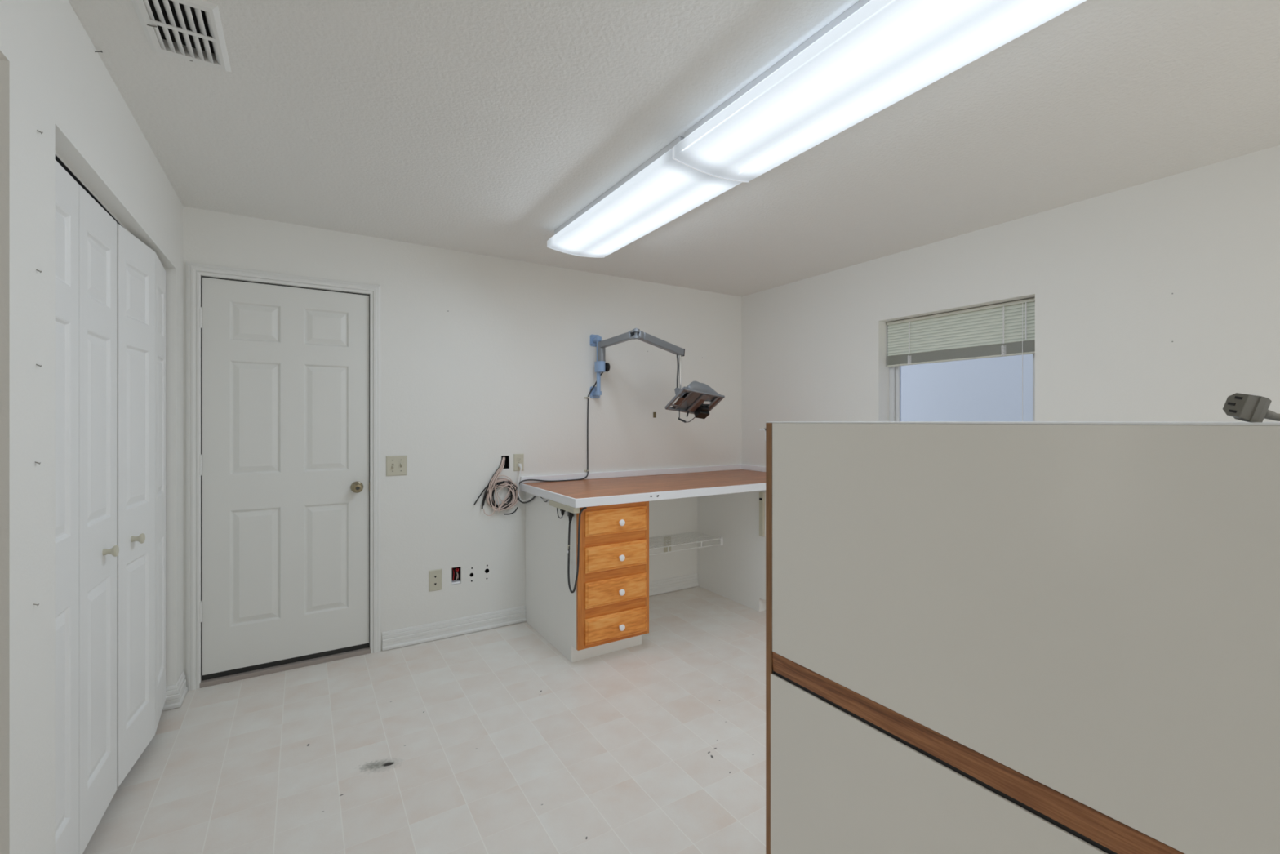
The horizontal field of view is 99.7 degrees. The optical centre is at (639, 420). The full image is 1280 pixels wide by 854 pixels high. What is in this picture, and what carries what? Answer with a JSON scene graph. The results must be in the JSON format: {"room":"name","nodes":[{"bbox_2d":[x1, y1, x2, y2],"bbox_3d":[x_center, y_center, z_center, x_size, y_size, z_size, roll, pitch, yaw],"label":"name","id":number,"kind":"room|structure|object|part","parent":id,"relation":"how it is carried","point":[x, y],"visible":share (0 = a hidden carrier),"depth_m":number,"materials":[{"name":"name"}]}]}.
{"room":"workshop room","nodes":[
{"label":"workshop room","id":0,"kind":"room"},
{"bbox_2d":[0,0,182,853],"bbox_3d":[-0.780,0.140,0.177,0.115,2.440,5.927,0,0,-32],"label":"wall","id":1,"kind":"structure","parent":0,"point":[54,82],"depth_m":1.24,"materials":[{"name":"white paint"}]},
{"bbox_2d":[55,160,119,853],"bbox_3d":[-1.663,0.301,1.604,0.076,2.007,0.722,0,0,-32],"label":"door","id":2,"kind":"structure","parent":1,"relation":"in","point":[87,550],"depth_m":1.65,"materials":[{"name":"white paint"}]},
{"bbox_3d":[-1.585,0.301,1.441,0.036,2.007,0.363,0,0,-32],"label":"panel","id":3,"kind":"part","parent":2,"relation":"part of","materials":[{"name":"white paint"}]},
{"bbox_3d":[-1.774,0.301,1.751,0.034,2.007,0.355,0,0,-31],"label":"panel","id":4,"kind":"part","parent":2,"relation":"part of","materials":[{"name":"white paint"}]},
{"bbox_3d":[-1.762,0.435,1.799,0.037,0.038,0.038,0,0,-32],"label":"knob","id":5,"kind":"part","parent":2,"relation":"part of","materials":[{"name":"beige plastic"}]},
{"bbox_2d":[55,151,131,233],"bbox_3d":[-1.874,-0.707,1.903,0.044,0.030,1.479,0,0,-32],"label":"trim","id":6,"kind":"structure","parent":1,"relation":"attached to","point":[64,164],"depth_m":1.64,"materials":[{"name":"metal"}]},
{"bbox_2d":[116,223,165,786],"bbox_3d":[-2.042,0.301,2.233,0.082,2.007,0.717,0,0,-32],"label":"door","id":7,"kind":"structure","parent":1,"relation":"in","point":[140,273],"depth_m":2.10,"materials":[{"name":"white paint"}]},
{"bbox_3d":[-1.893,0.445,2.038,0.038,0.038,0.038,0,0,-32],"label":"knob","id":8,"kind":"part","parent":7,"relation":"part of","materials":[{"name":"beige plastic"}]},
{"bbox_3d":[-2.137,0.301,2.384,0.034,2.007,0.360,0,0,-36],"label":"panel","id":9,"kind":"part","parent":7,"relation":"part of","materials":[{"name":"white paint"}]},
{"bbox_2d":[162,671,187,711],"bbox_3d":[-2.252,1.306,2.621,0.066,0.102,0.183,0,0,-32],"label":"baseboard","id":10,"kind":"structure","parent":1,"relation":"attached to","point":[175,695],"depth_m":2.56,"materials":[{"name":"white paint"}]},
{"bbox_2d":[82,586,765,853],"bbox_3d":[0.180,1.385,0.747,6.097,0.050,6.377,0,0,-32],"label":"floor","id":11,"kind":"structure","parent":0,"point":[493,740],"depth_m":2.23,"materials":[{"name":"tile"}]},
{"bbox_2d":[525,492,648,662],"bbox_3d":[-0.350,0.915,3.424,0.466,0.889,0.874,0,0,-32],"label":"base cabinet","id":12,"kind":"object","parent":11,"relation":"on","point":[607,611],"visible":0.98,"depth_m":3.12,"materials":[{"name":"white laminate"}]},
{"bbox_3d":[-0.560,0.915,3.332,0.012,0.889,0.807,0,0,-32],"label":"panel","id":13,"kind":"part","parent":12,"relation":"part of","materials":[{"name":"white laminate"}]},
{"bbox_3d":[-0.149,0.868,3.102,0.466,0.793,0.019,0,0,-32],"label":"frame","id":14,"kind":"part","parent":12,"relation":"part of","materials":[{"name":"brown wood"}]},
{"bbox_3d":[-0.130,1.171,3.090,0.403,0.145,0.020,0,0,-32],"label":"drawer","id":15,"kind":"part","parent":12,"relation":"part of","materials":[{"name":"brown wood"}]},
{"bbox_3d":[-0.130,0.970,3.090,0.403,0.144,0.020,0,0,-32],"label":"drawer","id":16,"kind":"part","parent":12,"relation":"part of","materials":[{"name":"brown wood"}]},
{"bbox_3d":[-0.130,0.774,3.090,0.403,0.144,0.020,0,0,-32],"label":"drawer","id":17,"kind":"part","parent":12,"relation":"part of","materials":[{"name":"brown wood"}]},
{"bbox_3d":[-0.130,0.574,3.090,0.403,0.141,0.020,0,0,-32],"label":"drawer","id":18,"kind":"part","parent":12,"relation":"part of","materials":[{"name":"brown wood"}]},
{"bbox_3d":[-0.105,1.177,3.078,0.037,0.037,0.029,0,0,-32],"label":"knob","id":19,"kind":"part","parent":12,"relation":"part of","materials":[{"name":"white"}]},
{"bbox_3d":[-0.105,0.976,3.078,0.037,0.037,0.029,0,0,-32],"label":"knob","id":20,"kind":"part","parent":12,"relation":"part of","materials":[{"name":"white"}]},
{"bbox_3d":[-0.105,0.780,3.078,0.037,0.037,0.029,0,0,-32],"label":"knob","id":21,"kind":"part","parent":12,"relation":"part of","materials":[{"name":"white"}]},
{"bbox_3d":[-0.105,0.580,3.078,0.037,0.037,0.029,0,0,-32],"label":"knob","id":22,"kind":"part","parent":12,"relation":"part of","materials":[{"name":"white"}]},
{"bbox_2d":[520,463,765,507],"bbox_3d":[0.269,0.424,3.812,2.000,0.093,0.873,0,0,-32],"label":"countertop","id":23,"kind":"structure","parent":12,"relation":"on","point":[613,487],"depth_m":3.63,"materials":[{"name":"brown laminate"}]},
{"bbox_2d":[517,463,579,513],"bbox_3d":[-0.574,0.415,3.292,0.054,0.255,0.845,0,0,-34],"label":"power strip","id":24,"kind":"object","parent":23,"relation":"attached to","point":[571,509],"visible":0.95,"depth_m":3.12,"materials":[{"name":"beige plastic"}]},
{"bbox_3d":[-0.655,0.418,3.432,0.051,0.249,0.494,0,0,-38],"label":"cord","id":25,"kind":"part","parent":24,"relation":"part of","materials":[{"name":"white plastic"}]},
{"bbox_2d":[556,507,565,518],"bbox_3d":[-0.459,0.534,3.120,0.023,0.063,0.095,0,0,-32],"label":"cord","id":26,"kind":"object","parent":24,"relation":"attached to","point":[562,511],"visible":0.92,"depth_m":3.09,"materials":[{"name":"grey plastic"}]},
{"bbox_2d":[567,506,586,592],"bbox_3d":[-0.363,0.713,2.966,0.117,0.477,0.092,0,0,20],"label":"cord","id":27,"kind":"object","parent":24,"relation":"hanging from","point":[570,515],"visible":0.96,"depth_m":2.99,"materials":[{"name":"grey plastic"}]},
{"bbox_2d":[697,489,765,611],"bbox_3d":[0.885,0.915,4.230,0.506,0.889,0.814,0,0,-32],"label":"panel","id":28,"kind":"object","parent":11,"relation":"on","point":[735,570],"depth_m":4.06,"materials":[{"name":"white laminate"}]},
{"bbox_3d":[0.859,0.660,3.814,0.022,0.310,0.040,0,0,-32],"label":"power strip","id":29,"kind":"part","parent":28,"relation":"part of","materials":[{"name":"beige plastic"}]},
{"bbox_2d":[760,421,1279,853],"bbox_3d":[0.939,0.681,0.648,0.622,1.358,1.604,0,0,-32],"label":"cabinet","id":30,"kind":"object","parent":11,"relation":"on","point":[982,637],"visible":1,"depth_m":0.74,"materials":[{"name":"white laminate"}]},
{"bbox_3d":[0.688,0.894,0.467,0.005,0.732,1.563,0,0,-32],"label":"panel","id":31,"kind":"part","parent":30,"relation":"part of","materials":[{"name":"white laminate"}]},
{"bbox_2d":[1222,392,1279,422],"bbox_3d":[0.923,-0.013,0.548,0.578,0.033,0.129,0,0,17],"label":"connector","id":32,"kind":"object","parent":30,"relation":"on","point":[1242,406],"visible":0.98,"depth_m":0.58,"materials":[{"name":"grey plastic"}]},
{"bbox_2d":[182,206,741,679],"bbox_3d":[-1.369,0.140,3.368,5.847,2.440,0.110,0,0,-32],"label":"wall","id":33,"kind":"structure","parent":0,"point":[486,359],"depth_m":3.55,"materials":[{"name":"white paint"}]},
{"bbox_2d":[186,262,381,690],"bbox_3d":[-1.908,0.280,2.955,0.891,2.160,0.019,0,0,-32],"label":"trim","id":34,"kind":"structure","parent":33,"relation":"attached to","point":[194,271],"depth_m":2.75,"materials":[{"name":"white paint"}]},
{"bbox_2d":[199,277,369,675],"bbox_3d":[-1.914,0.285,2.961,0.784,2.042,0.099,0,0,-32],"label":"door","id":35,"kind":"structure","parent":33,"relation":"in","point":[284,468],"depth_m":2.95,"materials":[{"name":"white paint"}]},
{"bbox_3d":[-1.631,0.386,3.117,0.066,0.066,0.063,0,0,-32],"label":"knob","id":36,"kind":"part","parent":35,"relation":"part of","materials":[{"name":"gold metal"}]},
{"bbox_2d":[199,642,370,688],"bbox_3d":[-1.937,1.334,3.001,0.784,0.052,0.112,0,0,-32],"label":"threshold","id":37,"kind":"object","parent":33,"relation":"attached to","point":[227,676],"depth_m":2.95,"materials":[{"name":"silver metal"}]},
{"bbox_2d":[386,455,407,475],"bbox_3d":[-1.456,0.270,3.236,0.116,0.120,0.022,0,0,-32],"label":"light switch","id":38,"kind":"object","parent":33,"relation":"attached to","point":[396,465],"visible":1,"depth_m":3.24,"materials":[{"name":"beige plastic"}]},
{"bbox_2d":[428,568,441,591],"bbox_3d":[-1.273,0.992,3.359,0.076,0.131,0.007,0,0,-32],"label":"electrical outlet","id":39,"kind":"object","parent":33,"relation":"attached to","point":[434,575],"visible":1,"depth_m":3.36,"materials":[{"name":"beige plastic"}]},
{"bbox_2d":[432,582,438,586],"bbox_3d":[-1.271,1.017,3.357,0.033,0.033,0.001,0,0,-32],"label":"socket","id":40,"kind":"object","parent":39,"relation":"attached to","point":[434,584],"depth_m":3.36,"materials":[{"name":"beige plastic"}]},
{"bbox_2d":[432,574,438,579],"bbox_3d":[-1.271,0.971,3.357,0.033,0.033,0.001,0,0,-32],"label":"socket","id":41,"kind":"object","parent":39,"relation":"attached to","point":[434,576],"depth_m":3.36,"materials":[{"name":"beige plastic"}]},
{"bbox_2d":[382,605,526,650],"bbox_3d":[-1.149,1.306,3.428,0.883,0.102,0.021,0,0,-32],"label":"baseboard","id":42,"kind":"structure","parent":33,"relation":"attached to","point":[392,639],"depth_m":3.40,"materials":[{"name":"white paint"}]},
{"bbox_2d":[451,568,460,584],"bbox_3d":[-1.179,0.987,3.452,0.053,0.098,0.050,0,0,-32],"label":"loose wires","id":43,"kind":"object","parent":33,"relation":"attached to","point":[456,581],"visible":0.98,"depth_m":3.44,"materials":[{"name":"red"}]},
{"bbox_2d":[473,457,519,515],"bbox_3d":[-0.940,0.432,3.549,0.298,0.381,0.084,0,0,-41],"label":"cable coil","id":44,"kind":"object","parent":33,"relation":"hanging from","point":[493,485],"visible":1,"depth_m":3.55,"materials":[{"name":"beige plastic"}]},
{"bbox_2d":[513,453,524,471],"bbox_3d":[-0.817,0.281,3.643,0.070,0.116,0.009,0,0,-32],"label":"power outlet","id":45,"kind":"object","parent":33,"relation":"attached to","point":[517,458],"visible":0.99,"depth_m":3.64,"materials":[{"name":"beige plastic"}]},
{"bbox_2d":[517,328,724,503],"bbox_3d":[-0.123,-0.037,3.689,1.265,1.182,0.666,0,0,-32],"label":"lamp","id":46,"kind":"object","parent":33,"relation":"attached to","point":[698,398],"visible":0.98,"depth_m":3.76,"materials":[{"name":"grey metal"}]},
{"bbox_3d":[-0.417,0.100,3.547,0.615,0.908,0.589,0,0,-32],"label":"power cord","id":47,"kind":"part","parent":46,"relation":"part of","materials":[{"name":"grey plastic"}]},
{"bbox_3d":[-0.240,-0.385,3.881,0.034,0.068,0.068,0,0,-32],"label":"clamp knob","id":48,"kind":"part","parent":46,"relation":"part of","materials":[{"name":"black plastic"}]},
{"bbox_3d":[-0.169,-0.543,3.661,0.040,0.049,0.510,0,0,-28],"label":"arm","id":49,"kind":"part","parent":46,"relation":"part of","materials":[{"name":"silver metal"}]},
{"bbox_3d":[0.154,-0.509,3.625,0.040,0.105,0.477,0,0,37],"label":"arm","id":50,"kind":"part","parent":46,"relation":"part of","materials":[{"name":"silver metal"}]},
{"bbox_3d":[0.282,-0.323,3.796,0.018,0.275,0.023,0,0,36],"label":"drop rod","id":51,"kind":"part","parent":46,"relation":"part of","materials":[{"name":"silver metal"}]},
{"bbox_3d":[0.380,-0.130,3.750,0.347,0.189,0.237,0,0,-32],"label":"head frame","id":52,"kind":"part","parent":46,"relation":"part of","materials":[{"name":"silver metal"}]},
{"bbox_2d":[671,381,719,411],"bbox_3d":[0.398,-0.157,3.758,0.296,0.222,0.219,0,0,-32],"label":"lamp head","id":53,"kind":"object","parent":46,"relation":"attached to","point":[697,396],"depth_m":3.74,"materials":[{"name":"silver metal"}]},
{"bbox_3d":[0.473,-0.128,3.803,0.064,0.024,0.022,0,0,-19],"label":"bulb","id":54,"kind":"part","parent":46,"relation":"part of","materials":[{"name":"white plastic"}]},
{"bbox_2d":[520,463,765,483],"bbox_3d":[0.269,0.401,3.812,2.000,0.045,0.872,0,0,-32],"label":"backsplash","id":55,"kind":"structure","parent":33,"relation":"attached to","point":[728,467],"depth_m":4.15,"materials":[{"name":"white laminate"}]},
{"bbox_2d":[663,536,671,552],"bbox_3d":[0.219,0.983,4.290,0.071,0.125,0.009,0,0,-32],"label":"power outlet","id":56,"kind":"object","parent":33,"relation":"attached to","point":[665,549],"visible":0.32,"depth_m":4.28,"materials":[{"name":"beige plastic"}]},
{"bbox_2d":[648,573,698,595],"bbox_3d":[0.050,1.306,4.177,1.006,0.102,0.021,0,0,-32],"label":"baseboard","id":57,"kind":"structure","parent":33,"relation":"attached to","point":[665,585],"depth_m":4.31,"materials":[{"name":"white paint"}]},
{"bbox_2d":[648,531,723,555],"bbox_3d":[0.133,0.930,4.044,1.010,0.066,0.312,0,0,-32],"label":"wire shelf","id":58,"kind":"object","parent":33,"relation":"attached to","point":[721,539],"visible":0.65,"depth_m":4.11,"materials":[{"name":"white metal"}]},
{"bbox_2d":[68,0,1279,297],"bbox_3d":[0.180,-1.080,0.747,6.097,0.001,6.377,0,0,-32],"label":"ceiling","id":59,"kind":"structure","parent":0,"point":[484,127],"depth_m":1.91,"materials":[{"name":"white paint"}]},
{"bbox_2d":[131,0,231,71],"bbox_3d":[-1.258,-1.149,1.487,0.185,0.182,0.315,0,0,-32],"label":"ceiling vent","id":60,"kind":"object","parent":59,"relation":"in","point":[190,30],"visible":0.99,"depth_m":1.49,"materials":[{"name":"white metal"}]},
{"bbox_2d":[546,136,742,257],"bbox_3d":[-0.045,-1.022,2.634,0.366,0.116,1.227,0,0,-32],"label":"fluorescent light","id":61,"kind":"object","parent":59,"relation":"attached to","point":[662,189],"visible":0.77,"depth_m":2.46,"materials":[{"name":"white plastic"}]},
{"bbox_2d":[673,0,1086,182],"bbox_3d":[0.612,-1.018,1.582,0.374,0.124,1.245,0,0,-32],"label":"fluorescent light","id":62,"kind":"object","parent":59,"relation":"attached to","point":[876,54],"visible":1,"depth_m":1.51,"materials":[{"name":"white plastic"}]},
{"bbox_2d":[741,145,1279,466],"bbox_3d":[2.528,0.140,2.243,0.170,2.440,5.927,0,0,-32],"label":"wall","id":63,"kind":"structure","parent":0,"point":[1102,273],"depth_m":2.63,"materials":[{"name":"white paint"}]},
{"bbox_2d":[888,353,1035,421],"bbox_3d":[1.943,-0.141,3.281,0.053,1.043,0.903,0,0,-32],"label":"window","id":64,"kind":"structure","parent":63,"relation":"in","point":[989,388],"depth_m":3.25,"materials":[{"name":"white"}]},
{"bbox_3d":[1.943,-0.141,3.281,0.053,1.043,0.903,0,0,-32],"label":"frame","id":65,"kind":"part","parent":64,"relation":"part of","materials":[{"name":"white"}]},
{"bbox_2d":[886,297,1035,421],"bbox_3d":[1.896,-0.208,3.250,0.038,0.899,0.894,0,0,-32],"label":"window blind","id":66,"kind":"object","parent":64,"relation":"attached to","point":[1008,328],"visible":0.95,"depth_m":3.20,"materials":[{"name":"white plastic"}]},
{"bbox_3d":[1.736,-0.501,3.484,0.012,0.278,0.026,0,0,-32],"label":"ladder cord","id":67,"kind":"part","parent":66,"relation":"part of","materials":[{"name":"white fabric"}]},
{"bbox_3d":[1.901,-0.366,3.252,0.025,0.011,0.887,0,0,-32],"label":"rail","id":68,"kind":"part","parent":66,"relation":"part of","materials":[{"name":"white"}]},
{"bbox_3d":[2.028,-0.501,3.016,0.012,0.278,0.026,0,0,-32],"label":"ladder cord","id":69,"kind":"part","parent":66,"relation":"part of","materials":[{"name":"white fabric"}]},
{"bbox_3d":[2.078,-0.200,2.935,0.012,0.881,0.012,0,0,-32],"label":"pull cord","id":70,"kind":"part","parent":66,"relation":"part of","materials":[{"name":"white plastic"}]}
]}

